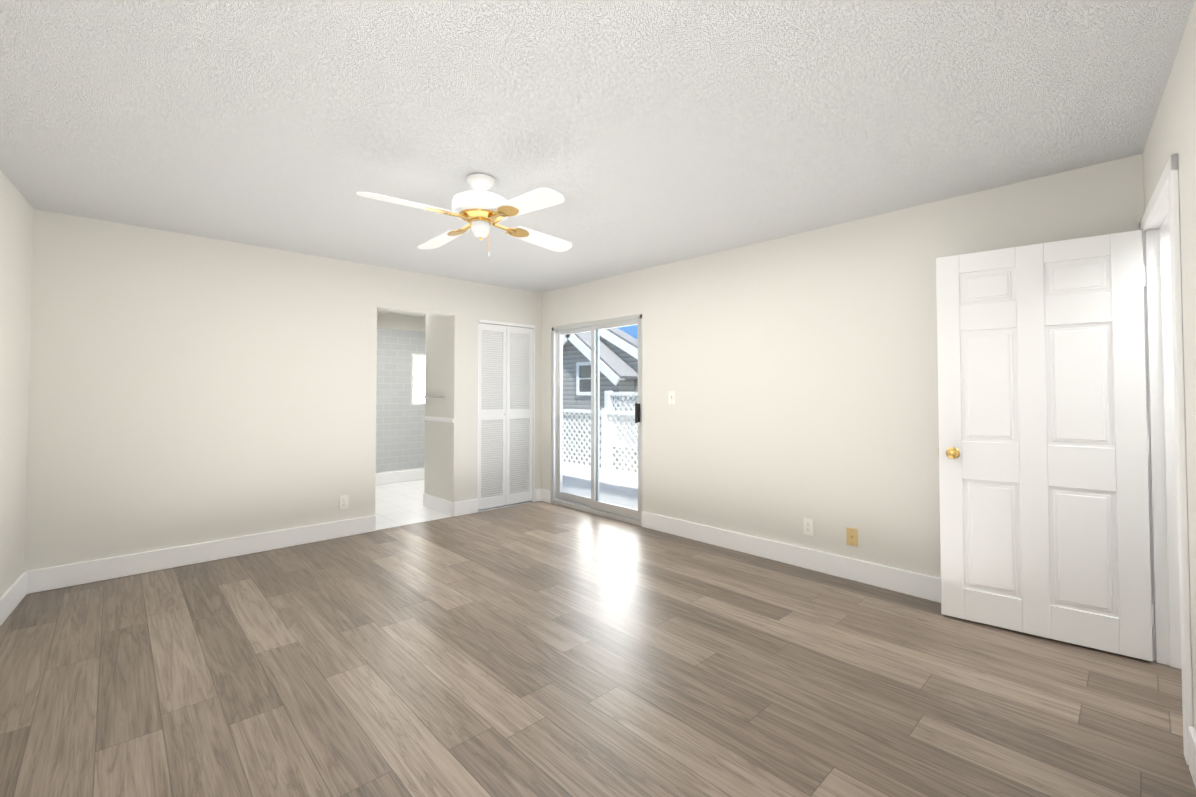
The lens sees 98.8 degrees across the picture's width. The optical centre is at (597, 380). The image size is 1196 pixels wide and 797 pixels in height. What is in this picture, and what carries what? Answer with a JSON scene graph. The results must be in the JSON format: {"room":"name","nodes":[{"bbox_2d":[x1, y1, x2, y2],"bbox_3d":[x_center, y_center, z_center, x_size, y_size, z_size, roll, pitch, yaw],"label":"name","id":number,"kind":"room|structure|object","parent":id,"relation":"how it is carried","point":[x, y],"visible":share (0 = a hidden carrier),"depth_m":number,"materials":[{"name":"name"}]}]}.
{"room":"empty bedroom","nodes":[
{"label":"empty bedroom","id":0,"kind":"room"},
{"bbox_2d":[0,170,33,596],"bbox_3d":[-1.450,0.059,0.436,0.120,2.440,7.320,1,-2,-38],"label":"wall","id":1,"kind":"structure","parent":0,"point":[16,228],"depth_m":2.97,"materials":[{"name":"white paint"}]},
{"bbox_2d":[0,571,26,625],"bbox_3d":[-1.422,1.208,0.483,0.016,0.145,7.000,1,-2,-38],"label":"baseboard","id":2,"kind":"structure","parent":1,"relation":"attached to","point":[13,596],"depth_m":2.96,"materials":[{"name":"white wood"}]},
{"bbox_2d":[24,209,541,570],"bbox_3d":[-2.569,0.150,4.306,5.365,2.440,0.120,1,-2,-43],"label":"wall","id":3,"kind":"structure","parent":0,"point":[186,389],"depth_m":3.87,"materials":[{"name":"white paint"}]},
{"bbox_2d":[27,488,540,593],"bbox_3d":[-2.129,1.304,4.600,4.045,0.145,0.016,1,-2,-43],"label":"baseboard","id":4,"kind":"structure","parent":3,"relation":"attached to","point":[57,577],"depth_m":3.79,"materials":[{"name":"white wood"}]},
{"bbox_2d":[339,495,348,508],"bbox_3d":[-2.235,1.075,4.510,0.072,0.116,0.010,1,-2,-43],"label":"electrical outlet","id":5,"kind":"object","parent":3,"relation":"attached to","point":[344,502],"visible":1,"depth_m":4.51,"materials":[{"name":"white plastic"}]},
{"bbox_2d":[478,323,532,509],"bbox_3d":[-1.021,0.389,5.709,0.718,1.991,0.058,1,-2,-43],"label":"bifold closet door","id":6,"kind":"structure","parent":3,"relation":"in","point":[505,434],"depth_m":5.70,"materials":[{"name":"white wood"}]},
{"bbox_2d":[477,319,534,501],"bbox_3d":[-1.047,0.381,5.737,0.750,2.045,0.122,1,-2,-43],"label":"trim","id":7,"kind":"structure","parent":3,"relation":"attached to","point":[521,326],"depth_m":5.93,"materials":[{"name":"white wood"}]},
{"bbox_2d":[377,313,425,331],"bbox_3d":[-3.570,0.220,7.331,3.265,2.440,0.120,1,-2,-43],"label":"wall","id":8,"kind":"structure","parent":0,"point":[399,322],"depth_m":7.80,"materials":[{"name":"white paint"}]},
{"bbox_2d":[375,468,424,484],"bbox_3d":[-3.321,1.352,7.056,3.045,0.156,0.558,1,-2,-43],"label":"baseboard","id":9,"kind":"structure","parent":8,"relation":"attached to","point":[396,476],"depth_m":7.19,"materials":[{"name":"white wood"}]},
{"bbox_2d":[376,328,425,472],"bbox_3d":[-3.517,0.330,7.287,3.045,2.220,0.012,1,-2,-43],"label":"wall tile","id":10,"kind":"structure","parent":8,"relation":"attached to","point":[400,432],"depth_m":7.74,"materials":[{"name":"white tile"}]},
{"bbox_2d":[411,353,424,404],"bbox_3d":[-2.679,-0.011,8.123,0.600,0.800,0.080,1,-2,-43],"label":"bathroom window","id":11,"kind":"structure","parent":8,"relation":"in","point":[419,380],"depth_m":8.02,"materials":[{"name":"white"}]},
{"bbox_2d":[375,479,532,530],"bbox_3d":[-2.571,1.443,6.245,3.265,0.064,2.987,1,-2,-43],"label":"floor","id":12,"kind":"structure","parent":0,"point":[398,504],"depth_m":5.67,"materials":[{"name":"white tile"}]},
{"bbox_2d":[424,314,562,500],"bbox_3d":[-1.191,0.191,6.072,1.535,2.440,0.557,1,-2,-43],"label":"wall","id":13,"kind":"structure","parent":0,"point":[436,385],"depth_m":5.54,"materials":[{"name":"white paint"}]},
{"bbox_2d":[422,395,446,398],"bbox_3d":[-1.763,0.183,5.520,0.056,0.044,0.480,1,-2,-43],"label":"towel rail","id":14,"kind":"object","parent":13,"relation":"attached to","point":[428,396],"visible":1,"depth_m":5.50,"materials":[{"name":"silver metal"}]},
{"bbox_2d":[423,416,453,515],"bbox_3d":[-1.713,0.894,5.479,0.016,0.998,0.677,1,-2,-43],"label":"baseboard","id":15,"kind":"structure","parent":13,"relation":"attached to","point":[438,504],"depth_m":5.45,"materials":[{"name":"white wood"}]},
{"bbox_2d":[0,0,1194,317],"bbox_3d":[-1.019,-1.133,2.913,5.665,0.060,10.050,1,-2,-43],"label":"ceiling","id":16,"kind":"structure","parent":0,"point":[640,134],"depth_m":2.15,"materials":[{"name":"white paint"}]},
{"bbox_2d":[357,173,571,255],"bbox_3d":[-0.642,-0.891,2.803,0.963,0.430,0.963,0,-1,0],"label":"ceiling fan","id":17,"kind":"object","parent":16,"relation":"hanging from","point":[480,209],"visible":1,"depth_m":2.71,"materials":[{"name":"white plastic"}]},
{"bbox_2d":[0,501,1195,796],"bbox_3d":[-0.139,1.337,1.632,5.265,0.060,7.063,1,-2,-43],"label":"floor","id":18,"kind":"structure","parent":0,"point":[538,649],"depth_m":2.23,"materials":[{"name":"wood"}]},
{"bbox_2d":[541,154,1143,577],"bbox_3d":[1.763,0.132,3.539,0.120,2.440,7.183,1,-2,-43],"label":"wall","id":19,"kind":"structure","parent":0,"point":[797,374],"depth_m":3.65,"materials":[{"name":"white paint"}]},
{"bbox_2d":[551,314,642,525],"bbox_3d":[-0.029,0.388,5.402,0.144,2.015,1.400,1,-2,-43],"label":"sliding glass door","id":20,"kind":"structure","parent":19,"relation":"attached to","point":[593,504],"depth_m":5.41,"materials":[{"name":"clear glass"}]},
{"bbox_2d":[668,391,674,403],"bbox_3d":[0.659,0.157,4.606,0.019,0.116,0.072,1,-2,-43],"label":"light switch","id":21,"kind":"object","parent":19,"relation":"attached to","point":[671,397],"visible":1,"depth_m":4.61,"materials":[{"name":"white plastic"}]},
{"bbox_2d":[541,488,940,602],"bbox_3d":[0.999,1.295,4.221,0.016,0.145,4.863,1,-2,-43],"label":"baseboard","id":22,"kind":"structure","parent":19,"relation":"attached to","point":[904,581],"depth_m":3.69,"materials":[{"name":"white wood"}]},
{"bbox_2d":[803,518,813,535],"bbox_3d":[1.514,1.055,3.687,0.010,0.116,0.072,1,-2,-43],"label":"electrical outlet","id":23,"kind":"object","parent":19,"relation":"attached to","point":[808,526],"visible":1,"depth_m":3.68,"materials":[{"name":"white plastic"}]},
{"bbox_2d":[846,527,857,546],"bbox_3d":[1.718,1.060,3.466,0.017,0.116,0.072,1,-2,-43],"label":"outlet","id":24,"kind":"object","parent":19,"relation":"attached to","point":[852,536],"visible":1,"depth_m":3.46,"materials":[{"name":"brown"}]},
{"bbox_2d":[1143,0,1195,729],"bbox_3d":[0.948,0.060,0.489,0.120,2.440,5.520,-1,-2,42],"label":"wall","id":25,"kind":"structure","parent":0,"point":[1173,130],"depth_m":1.71,"materials":[{"name":"white paint"}]},
{"bbox_2d":[936,230,1153,661],"bbox_3d":[2.260,0.304,2.662,0.218,2.030,0.827,1,-2,-43],"label":"entry door","id":26,"kind":"structure","parent":25,"relation":"in","point":[1044,446],"depth_m":2.63,"materials":[{"name":"white wood"}]},
{"bbox_2d":[1139,153,1193,764],"bbox_3d":[2.390,0.267,2.079,0.156,2.101,0.982,-1,-2,42],"label":"door frame","id":27,"kind":"structure","parent":25,"relation":"attached to","point":[1163,459],"depth_m":2.38,"materials":[{"name":"white wood"}]},
{"bbox_2d":[1188,726,1195,786],"bbox_3d":[0.555,1.199,0.130,0.016,0.145,4.300,-1,-2,42],"label":"baseboard","id":28,"kind":"structure","parent":25,"relation":"attached to","point":[1192,746],"depth_m":1.68,"materials":[{"name":"white wood"}]},
{"label":"outside","id":29,"kind":"structure","parent":0,"visible":0},
{"bbox_3d":[13.522,5.300,33.251,53.735,0.100,90.000,1,-2,-43],"label":"ground","id":30,"kind":"structure","parent":29,"visible":0},
{"bbox_2d":[563,327,637,471],"bbox_3d":[-1.650,1.031,16.266,1.250,7.639,12.132,1,-2,-43],"label":"neighbouring house","id":31,"kind":"structure","parent":30,"relation":"on","point":[606,356],"depth_m":14.22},
{"bbox_2d":[604,391,637,468],"bbox_3d":[0.800,2.448,9.742,0.120,4.500,1.820,1,-2,-43],"label":"lattice screen","id":32,"kind":"object","parent":30,"relation":"on","point":[610,399],"depth_m":10.14,"materials":[{"name":"white wood"}]},
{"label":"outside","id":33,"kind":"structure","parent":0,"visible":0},
{"bbox_2d":[562,469,637,508],"bbox_3d":[0.363,1.533,6.461,1.900,0.175,5.800,1,-2,-43],"label":"floor","id":34,"kind":"structure","parent":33,"point":[604,480],"depth_m":6.96,"materials":[{"name":"concrete"}]},
{"bbox_2d":[563,408,637,480],"bbox_3d":[0.981,0.937,7.058,0.100,1.045,5.820,1,-2,-43],"label":"lattice railing","id":35,"kind":"object","parent":34,"relation":"on","point":[604,461],"depth_m":7.88,"materials":[{"name":"white wood"}]}
]}

